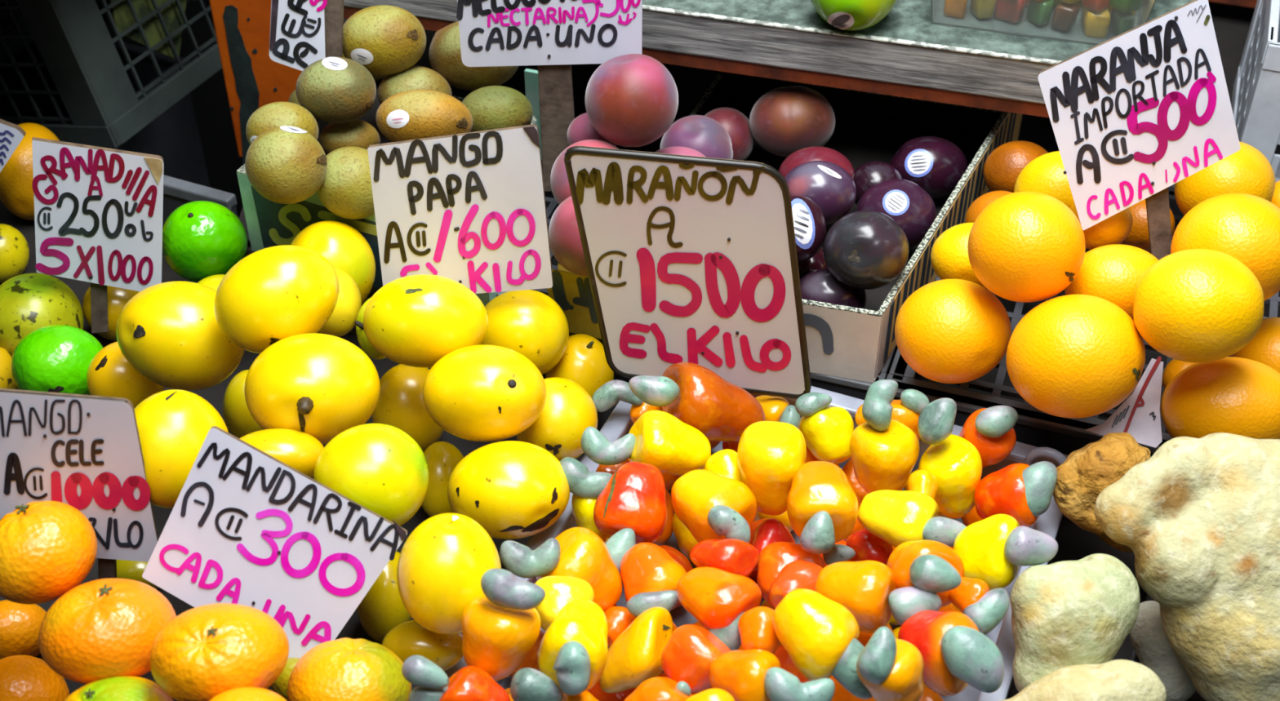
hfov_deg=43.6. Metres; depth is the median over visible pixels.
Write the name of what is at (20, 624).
mandarin
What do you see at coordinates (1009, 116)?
print
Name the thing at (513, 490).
mango
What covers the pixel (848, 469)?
apple
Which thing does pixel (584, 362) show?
mango
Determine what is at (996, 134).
print
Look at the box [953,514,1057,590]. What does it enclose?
apple
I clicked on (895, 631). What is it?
apple
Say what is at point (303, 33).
price sign
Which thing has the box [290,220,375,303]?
mango
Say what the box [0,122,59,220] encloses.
fruit
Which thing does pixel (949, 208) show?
print
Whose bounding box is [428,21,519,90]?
kiwi
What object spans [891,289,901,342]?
print
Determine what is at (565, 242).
nectarine
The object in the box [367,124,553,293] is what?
price sign
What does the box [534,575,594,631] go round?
apple
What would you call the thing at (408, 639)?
mango
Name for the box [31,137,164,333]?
price sign
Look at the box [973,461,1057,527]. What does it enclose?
apple
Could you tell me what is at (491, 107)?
kiwi
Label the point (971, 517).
apple
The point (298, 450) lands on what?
mango
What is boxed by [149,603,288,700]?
mandarin
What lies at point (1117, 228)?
orange
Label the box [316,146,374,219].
kiwi
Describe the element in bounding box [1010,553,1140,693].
root
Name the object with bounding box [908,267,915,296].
print
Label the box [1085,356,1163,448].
price sign
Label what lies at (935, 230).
print
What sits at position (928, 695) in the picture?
apple
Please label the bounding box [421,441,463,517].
mango
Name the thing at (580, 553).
apple
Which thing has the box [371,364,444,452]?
mango
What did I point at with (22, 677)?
mandarin
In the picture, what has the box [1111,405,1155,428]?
print
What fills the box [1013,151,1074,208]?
orange
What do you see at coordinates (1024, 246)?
orange
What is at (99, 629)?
mandarin
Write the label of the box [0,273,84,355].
mango
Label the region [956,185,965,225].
print
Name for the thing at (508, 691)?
apple
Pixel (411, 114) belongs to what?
kiwi
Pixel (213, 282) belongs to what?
mango
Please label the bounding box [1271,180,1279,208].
orange
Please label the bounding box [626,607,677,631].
apple
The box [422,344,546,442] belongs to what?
mango
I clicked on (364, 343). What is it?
mango
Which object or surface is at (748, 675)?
apple
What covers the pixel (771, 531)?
apple
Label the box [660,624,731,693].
apple
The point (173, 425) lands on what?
mango
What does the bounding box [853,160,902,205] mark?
plum
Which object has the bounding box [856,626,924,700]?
apple
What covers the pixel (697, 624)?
apple
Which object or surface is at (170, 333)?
mango
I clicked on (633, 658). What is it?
apple
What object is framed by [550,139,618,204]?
nectarine
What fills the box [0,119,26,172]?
price sign
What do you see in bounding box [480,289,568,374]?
mango
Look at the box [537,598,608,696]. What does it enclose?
apple
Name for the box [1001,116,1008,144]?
print
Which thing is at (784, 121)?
nectarine
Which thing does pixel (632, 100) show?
nectarine
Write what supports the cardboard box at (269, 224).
on the plastic crate at (851, 388)
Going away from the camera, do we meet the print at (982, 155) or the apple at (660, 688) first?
the apple at (660, 688)
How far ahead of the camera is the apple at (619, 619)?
0.99 m
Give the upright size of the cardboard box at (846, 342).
0.068 m
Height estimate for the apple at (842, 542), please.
0.049 m
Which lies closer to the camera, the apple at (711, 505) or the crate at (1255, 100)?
the apple at (711, 505)
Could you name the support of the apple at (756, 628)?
on the apple at (717, 598)
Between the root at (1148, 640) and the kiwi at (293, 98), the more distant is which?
the kiwi at (293, 98)
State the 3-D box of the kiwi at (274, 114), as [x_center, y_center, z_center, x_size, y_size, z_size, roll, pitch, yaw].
[-0.284,-0.174,1.270,0.056,0.049,0.052,0,40,0]
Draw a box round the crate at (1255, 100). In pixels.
[1231,0,1279,182]
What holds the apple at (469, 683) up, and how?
in the plastic crate at (619, 424)
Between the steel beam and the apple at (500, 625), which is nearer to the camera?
the apple at (500, 625)
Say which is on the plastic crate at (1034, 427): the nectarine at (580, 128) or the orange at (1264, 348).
the orange at (1264, 348)
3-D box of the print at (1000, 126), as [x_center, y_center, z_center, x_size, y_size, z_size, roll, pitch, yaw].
[0.308,-0.170,1.379,0.001,0.057,0.007,18,43,20]
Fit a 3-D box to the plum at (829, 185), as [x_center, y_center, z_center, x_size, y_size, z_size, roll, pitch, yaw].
[0.138,-0.122,1.245,0.059,0.053,0.052,0,40,0]
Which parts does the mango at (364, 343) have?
stem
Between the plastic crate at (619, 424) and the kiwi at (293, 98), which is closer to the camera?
the plastic crate at (619, 424)
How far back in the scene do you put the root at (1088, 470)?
1.06 m
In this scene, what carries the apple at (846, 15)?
on the shelf
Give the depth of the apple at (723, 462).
1.08 m
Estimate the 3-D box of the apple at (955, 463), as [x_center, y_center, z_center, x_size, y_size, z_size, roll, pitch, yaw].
[0.211,0.075,1.090,0.042,0.085,0.049,-13,42,-15]
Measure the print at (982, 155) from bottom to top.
0.057 m
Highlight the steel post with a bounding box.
[209,0,302,164]
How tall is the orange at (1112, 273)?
0.062 m
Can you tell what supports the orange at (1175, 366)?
on the plastic crate at (1034, 427)
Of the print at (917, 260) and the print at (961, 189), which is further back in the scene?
the print at (961, 189)
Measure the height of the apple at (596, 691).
0.048 m
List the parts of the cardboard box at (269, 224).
navy panel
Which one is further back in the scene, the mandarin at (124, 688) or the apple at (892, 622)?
the apple at (892, 622)
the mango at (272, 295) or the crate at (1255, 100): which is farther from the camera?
the crate at (1255, 100)
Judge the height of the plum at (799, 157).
0.052 m
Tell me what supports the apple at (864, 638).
in the plastic crate at (619, 424)
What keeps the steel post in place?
on the bench
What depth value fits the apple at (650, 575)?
0.99 m
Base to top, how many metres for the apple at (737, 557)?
0.028 m
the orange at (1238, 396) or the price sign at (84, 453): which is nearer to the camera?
the price sign at (84, 453)
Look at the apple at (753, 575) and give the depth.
1.11 m
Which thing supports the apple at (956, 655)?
in the plastic crate at (619, 424)
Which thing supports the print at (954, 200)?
on the cardboard box at (846, 342)
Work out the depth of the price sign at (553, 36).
1.25 m
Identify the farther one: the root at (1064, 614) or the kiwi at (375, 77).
the kiwi at (375, 77)
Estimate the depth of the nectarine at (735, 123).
1.38 m
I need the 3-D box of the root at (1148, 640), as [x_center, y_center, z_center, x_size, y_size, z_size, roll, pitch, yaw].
[0.343,0.199,1.049,0.038,0.060,0.056,-32,50,-32]
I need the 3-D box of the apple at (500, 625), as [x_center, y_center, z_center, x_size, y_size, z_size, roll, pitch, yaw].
[-0.080,0.155,0.915,0.047,0.072,0.044,-26,46,-27]
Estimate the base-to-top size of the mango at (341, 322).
0.050 m
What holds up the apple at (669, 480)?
in the plastic crate at (619, 424)
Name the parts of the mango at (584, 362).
stem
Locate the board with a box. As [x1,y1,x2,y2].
[161,174,237,255]
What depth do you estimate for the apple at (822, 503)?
1.01 m
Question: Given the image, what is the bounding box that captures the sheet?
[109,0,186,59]
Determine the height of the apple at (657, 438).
0.048 m
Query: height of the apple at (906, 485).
0.040 m
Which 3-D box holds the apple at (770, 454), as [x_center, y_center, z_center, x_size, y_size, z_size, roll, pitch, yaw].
[0.087,0.078,1.064,0.046,0.060,0.053,0,40,0]
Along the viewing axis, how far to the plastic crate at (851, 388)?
1.22 m
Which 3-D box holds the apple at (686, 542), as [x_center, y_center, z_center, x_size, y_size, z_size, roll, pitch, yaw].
[0.043,0.127,1.137,0.040,0.040,0.042,-19,44,-21]
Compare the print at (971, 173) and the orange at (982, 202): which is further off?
the print at (971, 173)
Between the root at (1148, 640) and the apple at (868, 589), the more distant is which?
the root at (1148, 640)
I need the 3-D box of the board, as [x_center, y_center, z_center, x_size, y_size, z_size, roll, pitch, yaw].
[-0.425,-0.119,1.413,0.170,0.086,0.013,16,42,18]
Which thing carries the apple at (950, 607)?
in the plastic crate at (619, 424)
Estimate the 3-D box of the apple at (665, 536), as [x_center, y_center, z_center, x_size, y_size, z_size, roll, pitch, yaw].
[0.001,0.118,1.147,0.047,0.050,0.048,0,40,0]
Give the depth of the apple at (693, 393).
1.11 m
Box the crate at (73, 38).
[0,0,222,148]
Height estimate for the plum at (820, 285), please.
0.048 m
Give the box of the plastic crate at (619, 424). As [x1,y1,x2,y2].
[444,386,1068,700]
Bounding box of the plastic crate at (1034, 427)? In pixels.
[886,183,1279,457]
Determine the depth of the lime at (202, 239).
1.28 m
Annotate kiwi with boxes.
[244,125,327,204]
[245,102,318,145]
[288,89,301,106]
[295,57,376,123]
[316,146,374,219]
[318,119,380,155]
[342,4,426,75]
[342,53,386,80]
[375,88,472,142]
[377,66,451,104]
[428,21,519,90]
[462,85,533,132]
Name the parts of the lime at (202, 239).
stem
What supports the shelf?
on the bench
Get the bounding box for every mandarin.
[0,501,97,604]
[0,600,46,659]
[0,655,70,700]
[38,578,176,684]
[64,675,173,700]
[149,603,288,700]
[209,687,286,700]
[270,657,299,700]
[287,638,411,700]
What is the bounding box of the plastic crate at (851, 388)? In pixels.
[244,160,897,399]
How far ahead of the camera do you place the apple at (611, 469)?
1.11 m
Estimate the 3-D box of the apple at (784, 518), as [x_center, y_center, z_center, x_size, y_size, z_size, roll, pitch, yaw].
[0.098,0.111,1.158,0.042,0.050,0.042,0,40,0]
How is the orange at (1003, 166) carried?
in the plastic crate at (1034, 427)
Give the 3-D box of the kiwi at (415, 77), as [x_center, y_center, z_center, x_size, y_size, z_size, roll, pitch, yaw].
[-0.188,-0.215,1.337,0.062,0.049,0.052,0,40,0]
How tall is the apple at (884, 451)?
0.080 m
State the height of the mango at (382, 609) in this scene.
0.059 m
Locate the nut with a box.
[591,379,662,423]
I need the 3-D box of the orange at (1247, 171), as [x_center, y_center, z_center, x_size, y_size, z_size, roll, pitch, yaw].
[0.475,-0.133,1.300,0.077,0.076,0.078,0,40,0]
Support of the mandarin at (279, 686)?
on the bench
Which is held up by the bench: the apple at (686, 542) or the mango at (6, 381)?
the mango at (6, 381)
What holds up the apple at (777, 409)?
on the apple at (731, 446)
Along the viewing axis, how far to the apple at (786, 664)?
1.02 m
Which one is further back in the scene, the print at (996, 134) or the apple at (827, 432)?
the print at (996, 134)
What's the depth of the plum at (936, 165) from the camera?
1.33 m
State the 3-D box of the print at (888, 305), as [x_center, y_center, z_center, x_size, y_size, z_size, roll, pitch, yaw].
[0.186,-0.013,1.193,0.001,0.057,0.007,18,43,20]
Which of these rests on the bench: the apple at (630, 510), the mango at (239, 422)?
the mango at (239, 422)
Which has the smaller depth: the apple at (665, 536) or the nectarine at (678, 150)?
the apple at (665, 536)
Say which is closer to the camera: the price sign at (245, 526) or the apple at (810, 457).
the price sign at (245, 526)
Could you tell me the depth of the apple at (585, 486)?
1.07 m
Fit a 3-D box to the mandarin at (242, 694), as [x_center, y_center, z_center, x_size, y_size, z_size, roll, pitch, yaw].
[-0.207,0.195,0.837,0.050,0.042,0.041,0,40,0]
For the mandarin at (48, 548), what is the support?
on the bench
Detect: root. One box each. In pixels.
[1000,659,1166,700]
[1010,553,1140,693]
[1053,432,1150,552]
[1094,432,1279,700]
[1128,600,1195,700]
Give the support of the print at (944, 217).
on the cardboard box at (846, 342)
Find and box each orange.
[894,279,1011,383]
[930,222,986,288]
[964,191,1012,222]
[967,191,1085,302]
[982,140,1048,192]
[1005,294,1145,418]
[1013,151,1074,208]
[1064,244,1158,320]
[1069,202,1133,249]
[1120,199,1174,253]
[1133,248,1263,362]
[1160,356,1279,439]
[1162,359,1196,389]
[1170,193,1279,301]
[1174,141,1275,215]
[1231,317,1279,373]
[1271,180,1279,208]
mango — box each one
[0,223,29,282]
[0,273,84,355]
[0,346,17,389]
[81,285,140,341]
[86,341,164,408]
[115,280,244,391]
[116,560,159,590]
[134,389,228,508]
[197,274,225,290]
[213,244,338,353]
[222,369,263,438]
[239,428,324,478]
[244,333,380,444]
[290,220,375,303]
[313,423,428,526]
[318,268,361,337]
[354,297,385,359]
[356,551,412,643]
[363,274,488,368]
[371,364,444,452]
[382,620,462,671]
[396,513,501,635]
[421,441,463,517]
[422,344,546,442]
[447,440,569,539]
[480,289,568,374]
[515,377,597,461]
[546,333,613,412]
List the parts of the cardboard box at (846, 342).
olive panel, sand panel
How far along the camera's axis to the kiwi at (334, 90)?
1.27 m
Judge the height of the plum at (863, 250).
0.060 m
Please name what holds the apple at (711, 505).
in the plastic crate at (619, 424)
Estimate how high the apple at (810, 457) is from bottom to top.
0.046 m
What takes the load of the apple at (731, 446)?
in the plastic crate at (619, 424)
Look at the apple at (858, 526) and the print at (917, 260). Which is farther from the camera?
the print at (917, 260)
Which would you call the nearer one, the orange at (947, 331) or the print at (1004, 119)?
the orange at (947, 331)
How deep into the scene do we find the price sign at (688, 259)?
1.10 m
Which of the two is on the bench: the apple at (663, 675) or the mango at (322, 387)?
the mango at (322, 387)
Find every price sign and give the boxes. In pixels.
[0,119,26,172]
[0,388,158,579]
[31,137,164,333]
[142,426,407,658]
[269,0,344,71]
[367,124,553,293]
[456,0,642,191]
[564,146,811,399]
[1037,0,1239,260]
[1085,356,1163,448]
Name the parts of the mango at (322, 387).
stem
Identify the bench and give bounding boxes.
[0,1,1279,700]
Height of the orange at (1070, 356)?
0.086 m
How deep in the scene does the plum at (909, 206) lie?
1.25 m
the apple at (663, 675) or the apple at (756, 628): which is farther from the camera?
the apple at (663, 675)
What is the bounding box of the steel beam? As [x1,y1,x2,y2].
[1208,0,1257,8]
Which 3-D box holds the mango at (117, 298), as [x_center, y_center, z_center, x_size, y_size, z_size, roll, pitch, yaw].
[-0.435,-0.036,1.334,0.056,0.056,0.057,0,40,0]
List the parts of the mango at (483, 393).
stem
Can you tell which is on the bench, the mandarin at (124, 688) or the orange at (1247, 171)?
the mandarin at (124, 688)
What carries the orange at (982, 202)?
in the plastic crate at (1034, 427)
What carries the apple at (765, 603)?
in the plastic crate at (619, 424)
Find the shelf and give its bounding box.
[343,0,1193,117]
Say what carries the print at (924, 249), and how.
on the cardboard box at (846, 342)
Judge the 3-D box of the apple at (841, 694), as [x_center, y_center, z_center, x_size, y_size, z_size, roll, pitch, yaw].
[0.137,0.223,1.020,0.048,0.049,0.042,-32,50,-32]
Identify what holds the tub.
on the shelf
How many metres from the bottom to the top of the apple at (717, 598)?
0.038 m
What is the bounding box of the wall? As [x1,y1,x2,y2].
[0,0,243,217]
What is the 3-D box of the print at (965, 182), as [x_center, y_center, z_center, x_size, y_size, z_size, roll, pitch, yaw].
[0.268,-0.117,1.317,0.001,0.057,0.007,18,43,20]
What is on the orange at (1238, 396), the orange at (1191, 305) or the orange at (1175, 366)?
the orange at (1191, 305)
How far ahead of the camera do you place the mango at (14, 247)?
1.39 m
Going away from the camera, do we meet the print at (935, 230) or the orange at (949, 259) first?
the orange at (949, 259)
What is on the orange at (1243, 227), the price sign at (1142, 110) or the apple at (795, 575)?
the price sign at (1142, 110)
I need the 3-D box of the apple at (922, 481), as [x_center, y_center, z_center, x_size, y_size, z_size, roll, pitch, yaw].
[0.188,0.094,1.062,0.020,0.025,0.026,0,40,0]
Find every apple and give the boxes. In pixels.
[401,655,510,700]
[461,568,545,681]
[499,527,622,612]
[504,688,513,700]
[510,630,545,680]
[510,667,598,700]
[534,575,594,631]
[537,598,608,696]
[560,457,612,542]
[580,410,711,475]
[586,680,636,700]
[593,462,667,574]
[595,460,629,475]
[599,607,673,693]
[604,606,635,647]
[620,542,687,617]
[624,676,692,700]
[626,458,681,491]
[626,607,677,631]
[628,362,765,442]
[652,488,674,546]
[657,672,697,696]
[659,545,693,608]
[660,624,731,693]
[671,469,756,543]
[671,512,697,562]
[675,567,761,650]
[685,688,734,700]
[689,538,759,577]
[693,622,744,650]
[704,448,742,483]
[708,649,835,700]
[709,441,719,449]
[722,441,738,452]
[737,421,806,515]
[737,606,780,654]
[748,518,795,584]
[751,518,793,566]
[754,511,793,532]
[755,395,800,427]
[756,542,824,602]
[760,600,782,644]
[768,560,822,609]
[772,588,872,699]
[773,644,810,683]
[786,461,857,554]
[795,392,853,464]
[804,445,839,466]
[810,0,896,30]
[814,560,942,633]
[819,540,854,567]
[822,528,893,564]
[829,675,875,700]
[842,457,868,500]
[843,495,864,542]
[848,379,919,493]
[854,389,929,441]
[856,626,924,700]
[857,489,966,547]
[857,623,893,647]
[886,540,964,607]
[888,614,899,625]
[893,626,928,688]
[897,610,1004,696]
[904,468,952,519]
[907,469,937,500]
[917,397,982,519]
[919,686,944,700]
[937,603,960,613]
[948,577,1009,635]
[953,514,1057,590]
[959,405,1017,468]
[960,506,982,526]
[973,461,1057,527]
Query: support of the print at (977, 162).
on the cardboard box at (846, 342)
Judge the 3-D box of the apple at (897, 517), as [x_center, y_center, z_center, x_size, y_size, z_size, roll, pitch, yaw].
[0.177,0.112,1.037,0.071,0.042,0.050,0,40,0]
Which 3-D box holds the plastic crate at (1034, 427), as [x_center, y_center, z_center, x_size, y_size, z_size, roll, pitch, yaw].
[0.512,0.005,1.278,0.574,0.070,0.366,12,42,14]
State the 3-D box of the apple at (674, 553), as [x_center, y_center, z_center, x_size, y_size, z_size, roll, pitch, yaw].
[0.016,0.153,1.101,0.046,0.042,0.047,0,40,0]
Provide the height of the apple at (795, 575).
0.031 m
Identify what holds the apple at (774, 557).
on the apple at (765, 603)
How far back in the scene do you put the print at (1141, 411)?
1.12 m
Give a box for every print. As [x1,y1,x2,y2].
[883,300,894,364]
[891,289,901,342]
[902,276,909,304]
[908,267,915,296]
[914,257,921,291]
[920,244,928,287]
[924,235,934,284]
[930,226,940,277]
[942,214,947,232]
[946,205,953,229]
[951,197,958,226]
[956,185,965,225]
[960,177,970,223]
[967,168,976,209]
[973,157,982,201]
[977,150,987,198]
[982,142,992,191]
[993,131,999,150]
[997,124,1004,146]
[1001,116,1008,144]
[1005,112,1013,142]
[1009,112,1016,142]
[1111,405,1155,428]
[1123,356,1161,432]
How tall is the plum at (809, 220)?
0.050 m
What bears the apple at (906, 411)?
on the apple at (848, 469)
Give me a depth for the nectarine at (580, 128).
1.27 m
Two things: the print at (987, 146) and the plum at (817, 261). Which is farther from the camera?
the print at (987, 146)
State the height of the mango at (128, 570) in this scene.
0.033 m
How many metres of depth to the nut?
1.15 m
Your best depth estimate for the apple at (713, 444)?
1.21 m
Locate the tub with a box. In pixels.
[930,0,1155,45]
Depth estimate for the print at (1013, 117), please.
1.41 m
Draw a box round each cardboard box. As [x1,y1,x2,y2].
[236,68,542,306]
[546,71,1022,382]
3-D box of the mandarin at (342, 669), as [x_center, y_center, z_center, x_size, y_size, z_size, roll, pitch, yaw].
[-0.166,0.194,0.916,0.069,0.058,0.064,16,43,18]
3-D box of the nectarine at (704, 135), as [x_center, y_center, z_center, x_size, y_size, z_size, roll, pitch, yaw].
[0.047,-0.167,1.343,0.061,0.060,0.061,-2,40,-3]
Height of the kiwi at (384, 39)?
0.060 m
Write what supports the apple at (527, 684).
in the plastic crate at (619, 424)
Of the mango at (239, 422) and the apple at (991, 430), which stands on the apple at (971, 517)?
the apple at (991, 430)
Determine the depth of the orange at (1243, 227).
1.09 m
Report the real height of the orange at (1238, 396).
0.078 m
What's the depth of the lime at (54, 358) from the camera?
1.21 m
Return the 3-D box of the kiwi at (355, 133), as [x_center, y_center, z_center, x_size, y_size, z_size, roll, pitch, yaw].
[-0.240,-0.174,1.324,0.050,0.040,0.042,0,40,0]
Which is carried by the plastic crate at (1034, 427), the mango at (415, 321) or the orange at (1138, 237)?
the orange at (1138, 237)
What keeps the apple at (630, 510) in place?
in the plastic crate at (619, 424)
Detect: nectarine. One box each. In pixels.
[548,195,588,276]
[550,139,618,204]
[567,112,616,146]
[585,53,678,146]
[654,146,706,157]
[659,115,733,159]
[704,107,754,160]
[749,85,835,156]
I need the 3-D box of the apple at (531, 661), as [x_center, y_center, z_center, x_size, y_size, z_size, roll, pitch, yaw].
[-0.070,0.202,1.047,0.042,0.044,0.044,-28,47,-29]
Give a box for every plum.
[778,146,854,182]
[784,160,856,224]
[790,195,826,262]
[798,246,827,279]
[800,267,866,309]
[822,210,908,289]
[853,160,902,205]
[856,178,936,248]
[889,136,967,199]
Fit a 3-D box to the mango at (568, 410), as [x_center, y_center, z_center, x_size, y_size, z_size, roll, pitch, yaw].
[-0.060,0.051,1.140,0.062,0.062,0.062,0,40,0]
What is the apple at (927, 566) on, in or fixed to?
in the plastic crate at (619, 424)
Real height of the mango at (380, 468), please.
0.068 m
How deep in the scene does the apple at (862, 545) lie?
1.06 m
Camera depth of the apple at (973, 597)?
0.94 m
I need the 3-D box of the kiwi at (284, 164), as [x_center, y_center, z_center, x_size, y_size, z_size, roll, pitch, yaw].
[-0.267,-0.140,1.210,0.061,0.059,0.060,0,40,0]
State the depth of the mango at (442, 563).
0.93 m
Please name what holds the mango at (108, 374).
on the bench
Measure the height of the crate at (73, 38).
0.402 m
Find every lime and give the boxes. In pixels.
[10,324,102,395]
[162,200,247,282]
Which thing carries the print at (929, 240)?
on the cardboard box at (846, 342)

